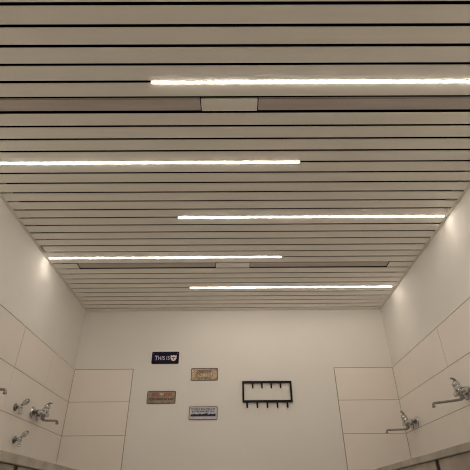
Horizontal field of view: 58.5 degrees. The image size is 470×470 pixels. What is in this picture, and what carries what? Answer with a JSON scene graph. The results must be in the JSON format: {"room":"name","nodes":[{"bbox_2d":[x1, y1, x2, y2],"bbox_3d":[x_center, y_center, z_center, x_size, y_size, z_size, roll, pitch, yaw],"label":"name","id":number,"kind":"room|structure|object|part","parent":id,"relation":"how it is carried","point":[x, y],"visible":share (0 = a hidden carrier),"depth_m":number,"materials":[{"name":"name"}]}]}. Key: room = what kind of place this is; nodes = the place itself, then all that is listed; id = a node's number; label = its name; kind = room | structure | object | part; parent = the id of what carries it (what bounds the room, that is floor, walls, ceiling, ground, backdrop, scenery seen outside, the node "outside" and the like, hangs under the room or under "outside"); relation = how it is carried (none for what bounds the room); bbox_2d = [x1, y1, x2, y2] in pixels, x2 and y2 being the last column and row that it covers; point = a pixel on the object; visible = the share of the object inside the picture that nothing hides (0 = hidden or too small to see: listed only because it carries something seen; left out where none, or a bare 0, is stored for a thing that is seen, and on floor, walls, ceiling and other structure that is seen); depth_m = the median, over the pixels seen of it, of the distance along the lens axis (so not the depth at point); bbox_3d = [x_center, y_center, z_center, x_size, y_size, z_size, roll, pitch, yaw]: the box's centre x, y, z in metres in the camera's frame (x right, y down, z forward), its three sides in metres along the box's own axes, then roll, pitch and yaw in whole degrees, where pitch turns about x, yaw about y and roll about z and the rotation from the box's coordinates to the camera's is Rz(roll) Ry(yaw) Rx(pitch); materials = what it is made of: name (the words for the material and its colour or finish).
{"room":"public washroom","nodes":[
{"label":"public washroom","id":0,"kind":"room"},
{"bbox_2d":[0,183,86,463],"bbox_3d":[-1.684,0.114,1.329,0.110,2.694,6.352,0,-33,0],"label":"wall","id":1,"kind":"structure","parent":0,"point":[42,321],"depth_m":3.39,"materials":[{"name":"paint"}]},
{"bbox_2d":[0,388,6,394],"bbox_3d":[-1.515,0.894,2.592,0.237,0.166,0.214,0,-33,0],"label":"mixer tap","id":2,"kind":"object","parent":1,"relation":"attached to","point":[4,390],"visible":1,"depth_m":2.56,"materials":[{"name":"silver metal"}]},
{"bbox_2d":[12,430,28,446],"bbox_3d":[-1.583,1.504,3.101,0.098,0.111,0.056,0,-33,0],"label":"valve","id":3,"kind":"object","parent":1,"relation":"attached to","point":[25,433],"visible":1,"depth_m":3.09,"materials":[{"name":"silver metal"}]},
{"bbox_3d":[-1.569,1.486,3.113,0.068,0.065,0.036,0,-33,0],"label":"handle","id":4,"kind":"part","parent":3,"relation":"part of","materials":[{"name":"silver metal"}]},
{"bbox_2d":[13,398,29,413],"bbox_3d":[-1.585,1.273,3.118,0.098,0.111,0.056,0,-33,0],"label":"valve","id":5,"kind":"object","parent":1,"relation":"attached to","point":[26,401],"visible":1,"depth_m":3.11,"materials":[{"name":"silver metal"}]},
{"bbox_3d":[-1.570,1.254,3.130,0.068,0.065,0.036,0,-33,0],"label":"handle","id":6,"kind":"part","parent":5,"relation":"part of","materials":[{"name":"silver metal"}]},
{"bbox_2d":[0,192,86,310],"bbox_3d":[-1.636,-0.903,1.996,0.024,0.022,6.352,0,-33,0],"label":"trim","id":7,"kind":"structure","parent":1,"relation":"attached to","point":[1,195],"depth_m":3.51,"materials":[{"name":"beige metal"}]},
{"bbox_2d":[30,402,58,424],"bbox_3d":[-1.533,1.458,3.430,0.202,0.166,0.214,0,-33,0],"label":"mixer tap","id":8,"kind":"object","parent":1,"relation":"attached to","point":[42,414],"visible":1,"depth_m":3.40,"materials":[{"name":"silver metal"}]},
{"bbox_3d":[-1.508,1.503,3.411,0.145,0.045,0.033,5,-34,-8],"label":"spout","id":9,"kind":"part","parent":8,"relation":"part of","materials":[{"name":"silver metal"}]},
{"bbox_2d":[56,299,410,469],"bbox_3d":[-0.008,1.871,4.032,3.471,2.694,0.109,0,-33,0],"label":"wall","id":10,"kind":"structure","parent":0,"point":[337,364],"depth_m":4.17,"materials":[{"name":"paint"}]},
{"bbox_2d":[146,391,175,403],"bbox_3d":[-0.729,1.605,4.147,0.283,0.118,0.006,0,-33,0],"label":"sign","id":11,"kind":"object","parent":10,"relation":"attached to","point":[153,397],"visible":1,"depth_m":4.15,"materials":[{"name":"brown metal"}]},
{"bbox_2d":[151,352,178,363],"bbox_3d":[-0.724,1.278,4.362,0.282,0.126,0.006,0,-33,0],"label":"sign","id":12,"kind":"object","parent":10,"relation":"attached to","point":[157,357],"visible":1,"depth_m":4.36,"materials":[{"name":"black metal"}]},
{"bbox_2d":[189,406,217,419],"bbox_3d":[-0.308,1.728,4.067,0.278,0.122,0.006,0,-33,0],"label":"sign","id":13,"kind":"object","parent":10,"relation":"attached to","point":[195,412],"visible":1,"depth_m":4.07,"materials":[{"name":"white metal"}]},
{"bbox_2d":[191,368,217,380],"bbox_3d":[-0.311,1.419,4.270,0.274,0.123,0.006,0,-33,0],"label":"sign","id":14,"kind":"object","parent":10,"relation":"attached to","point":[197,374],"visible":1,"depth_m":4.27,"materials":[{"name":"beige metal"}]},
{"bbox_2d":[193,370,215,378],"bbox_3d":[-0.317,1.421,4.268,0.249,0.089,0.004,0,-33,0],"label":"print","id":15,"kind":"object","parent":14,"relation":"attached to","point":[197,374],"depth_m":4.27},
{"bbox_2d":[87,308,378,310],"bbox_3d":[-0.017,0.822,4.649,3.223,0.022,0.028,0,-33,0],"label":"trim","id":16,"kind":"structure","parent":10,"relation":"attached to","point":[366,308],"depth_m":4.64,"materials":[{"name":"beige metal"}]},
{"bbox_2d":[242,381,292,407],"bbox_3d":[0.320,1.578,4.153,0.494,0.257,0.027,0,-33,0],"label":"hook rack","id":17,"kind":"object","parent":10,"relation":"attached to","point":[243,382],"visible":1,"depth_m":4.15,"materials":[{"name":"black metal"}]},
{"bbox_2d":[0,0,469,309],"bbox_3d":[-0.014,-0.985,2.052,3.271,0.190,6.352,0,-33,0],"label":"ceiling","id":18,"kind":"structure","parent":0,"point":[397,161],"depth_m":2.59,"materials":[{"name":"beige metal"}]},
{"bbox_2d":[0,161,299,163],"bbox_3d":[-0.604,-0.470,2.678,2.041,0.030,0.010,0,-33,0],"label":"recessed light","id":19,"kind":"object","parent":18,"relation":"in","point":[142,161],"visible":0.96,"depth_m":2.67,"materials":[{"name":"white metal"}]},
{"bbox_2d":[49,256,280,258],"bbox_3d":[-0.609,0.188,3.681,2.035,0.030,0.010,0,-33,0],"label":"recessed light","id":20,"kind":"object","parent":18,"relation":"in","point":[230,256],"visible":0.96,"depth_m":3.67,"materials":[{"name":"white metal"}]},
{"bbox_2d":[50,257,264,258],"bbox_3d":[-0.608,0.199,3.674,2.023,0.004,0.010,0,-33,0],"label":"diffuser","id":21,"kind":"object","parent":20,"relation":"attached to","point":[60,257],"depth_m":3.67,"materials":[{"name":"white plastic"}]},
{"bbox_2d":[77,261,388,267],"bbox_3d":[-0.013,0.267,3.806,2.808,0.022,0.092,0,-33,0],"label":"ceiling vent","id":22,"kind":"object","parent":18,"relation":"in","point":[345,263],"visible":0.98,"depth_m":3.80,"materials":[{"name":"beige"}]},
{"bbox_2d":[0,95,469,110],"bbox_3d":[-0.011,-0.721,2.301,2.808,0.022,0.092,0,-33,0],"label":"ceiling vent","id":23,"kind":"object","parent":18,"relation":"in","point":[368,102],"visible":0.99,"depth_m":2.29,"materials":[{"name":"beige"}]},
{"bbox_2d":[190,287,306,287],"bbox_3d":[0.134,0.525,4.178,1.155,0.008,0.010,0,-33,0],"label":"recessed light","id":24,"kind":"object","parent":18,"relation":"in","point":[289,287],"depth_m":4.18,"materials":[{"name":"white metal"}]},
{"bbox_2d":[151,79,469,82],"bbox_3d":[0.580,-0.806,2.182,2.034,0.030,0.010,0,-33,0],"label":"recessed light","id":25,"kind":"object","parent":18,"relation":"in","point":[373,80],"visible":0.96,"depth_m":2.17,"materials":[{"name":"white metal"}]},
{"bbox_2d":[178,215,444,217],"bbox_3d":[0.580,-0.148,3.186,2.028,0.030,0.010,0,-33,0],"label":"recessed light","id":26,"kind":"object","parent":18,"relation":"in","point":[393,215],"visible":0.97,"depth_m":3.18,"materials":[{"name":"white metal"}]},
{"bbox_2d":[178,216,443,217],"bbox_3d":[0.580,-0.137,3.178,2.016,0.004,0.010,0,-33,0],"label":"diffuser","id":27,"kind":"object","parent":26,"relation":"attached to","point":[207,216],"depth_m":3.17,"materials":[{"name":"white plastic"}]},
{"bbox_2d":[318,286,391,286],"bbox_3d":[1.197,0.516,4.186,0.728,0.005,0.010,0,-33,0],"label":"recessed light","id":28,"kind":"object","parent":18,"relation":"in","point":[318,286],"depth_m":4.18,"materials":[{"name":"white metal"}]},
{"bbox_2d":[381,171,469,457],"bbox_3d":[1.677,0.095,1.347,0.110,2.694,6.352,0,-33,0],"label":"wall","id":29,"kind":"structure","parent":0,"point":[426,318],"depth_m":3.39,"materials":[{"name":"paint"}]},
{"bbox_2d":[386,411,418,433],"bbox_3d":[1.490,1.684,3.783,0.261,0.180,0.214,0,-33,0],"label":"mixer tap","id":30,"kind":"object","parent":29,"relation":"attached to","point":[408,423],"visible":1,"depth_m":3.76,"materials":[{"name":"silver metal"}]},
{"bbox_3d":[1.464,1.741,3.770,0.211,0.045,0.033,-8,-34,11],"label":"spout","id":31,"kind":"part","parent":30,"relation":"part of","materials":[{"name":"silver metal"}]},
{"bbox_2d":[378,182,469,309],"bbox_3d":[1.611,-0.922,2.013,0.024,0.022,6.352,0,-33,0],"label":"trim","id":32,"kind":"structure","parent":29,"relation":"attached to","point":[468,185],"depth_m":3.46,"materials":[{"name":"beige metal"}]},
{"bbox_2d":[432,378,469,407],"bbox_3d":[1.487,1.076,2.884,0.268,0.185,0.214,0,-33,0],"label":"mixer tap","id":33,"kind":"object","parent":29,"relation":"attached to","point":[463,393],"visible":1,"depth_m":2.87,"materials":[{"name":"silver metal"}]},
{"bbox_3d":[1.461,1.132,2.874,0.219,0.055,0.033,-8,-34,11],"label":"spout","id":34,"kind":"part","parent":33,"relation":"part of","materials":[{"name":"silver metal"}]},
{"bbox_3d":[1.534,1.033,2.912,0.056,0.042,0.056,0,-33,0],"label":"lever","id":35,"kind":"part","parent":33,"relation":"part of","materials":[{"name":"silver metal"}]},
{"bbox_3d":[0.007,1.272,0.572,3.471,0.100,6.552,0,-33,0],"label":"floor","id":36,"kind":"structure","parent":0,"visible":0},
{"bbox_2d":[0,450,76,469],"bbox_3d":[-1.332,1.545,1.910,0.586,0.932,3.792,0,-33,0],"label":"countertop","id":37,"kind":"structure","parent":36,"relation":"on","point":[8,460],"depth_m":2.07,"materials":[{"name":"stone"}]},
{"bbox_3d":[-1.054,1.279,1.558,0.007,0.786,0.554,0,-33,0],"label":"panel","id":38,"kind":"part","parent":37,"relation":"part of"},
{"bbox_3d":[-1.055,1.608,2.059,0.007,0.786,0.554,0,-33,0],"label":"panel","id":39,"kind":"part","parent":37,"relation":"part of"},
{"bbox_2d":[373,442,469,469],"bbox_3d":[1.334,1.524,1.928,0.587,0.946,3.792,0,-33,0],"label":"countertop","id":40,"kind":"structure","parent":36,"relation":"on","point":[457,457],"depth_m":2.13,"materials":[{"name":"stone"}]},
{"bbox_3d":[1.056,1.675,2.213,0.007,0.809,0.554,0,-33,0],"label":"panel","id":41,"kind":"part","parent":40,"relation":"part of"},
{"bbox_3d":[1.335,1.541,1.922,0.548,0.911,3.762,0,-33,0],"label":"frame","id":42,"kind":"part","parent":40,"relation":"part of","materials":[{"name":"black"}]},
{"bbox_3d":[1.056,1.347,1.711,0.007,0.809,0.554,0,-33,0],"label":"panel","id":43,"kind":"part","parent":40,"relation":"part of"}
]}

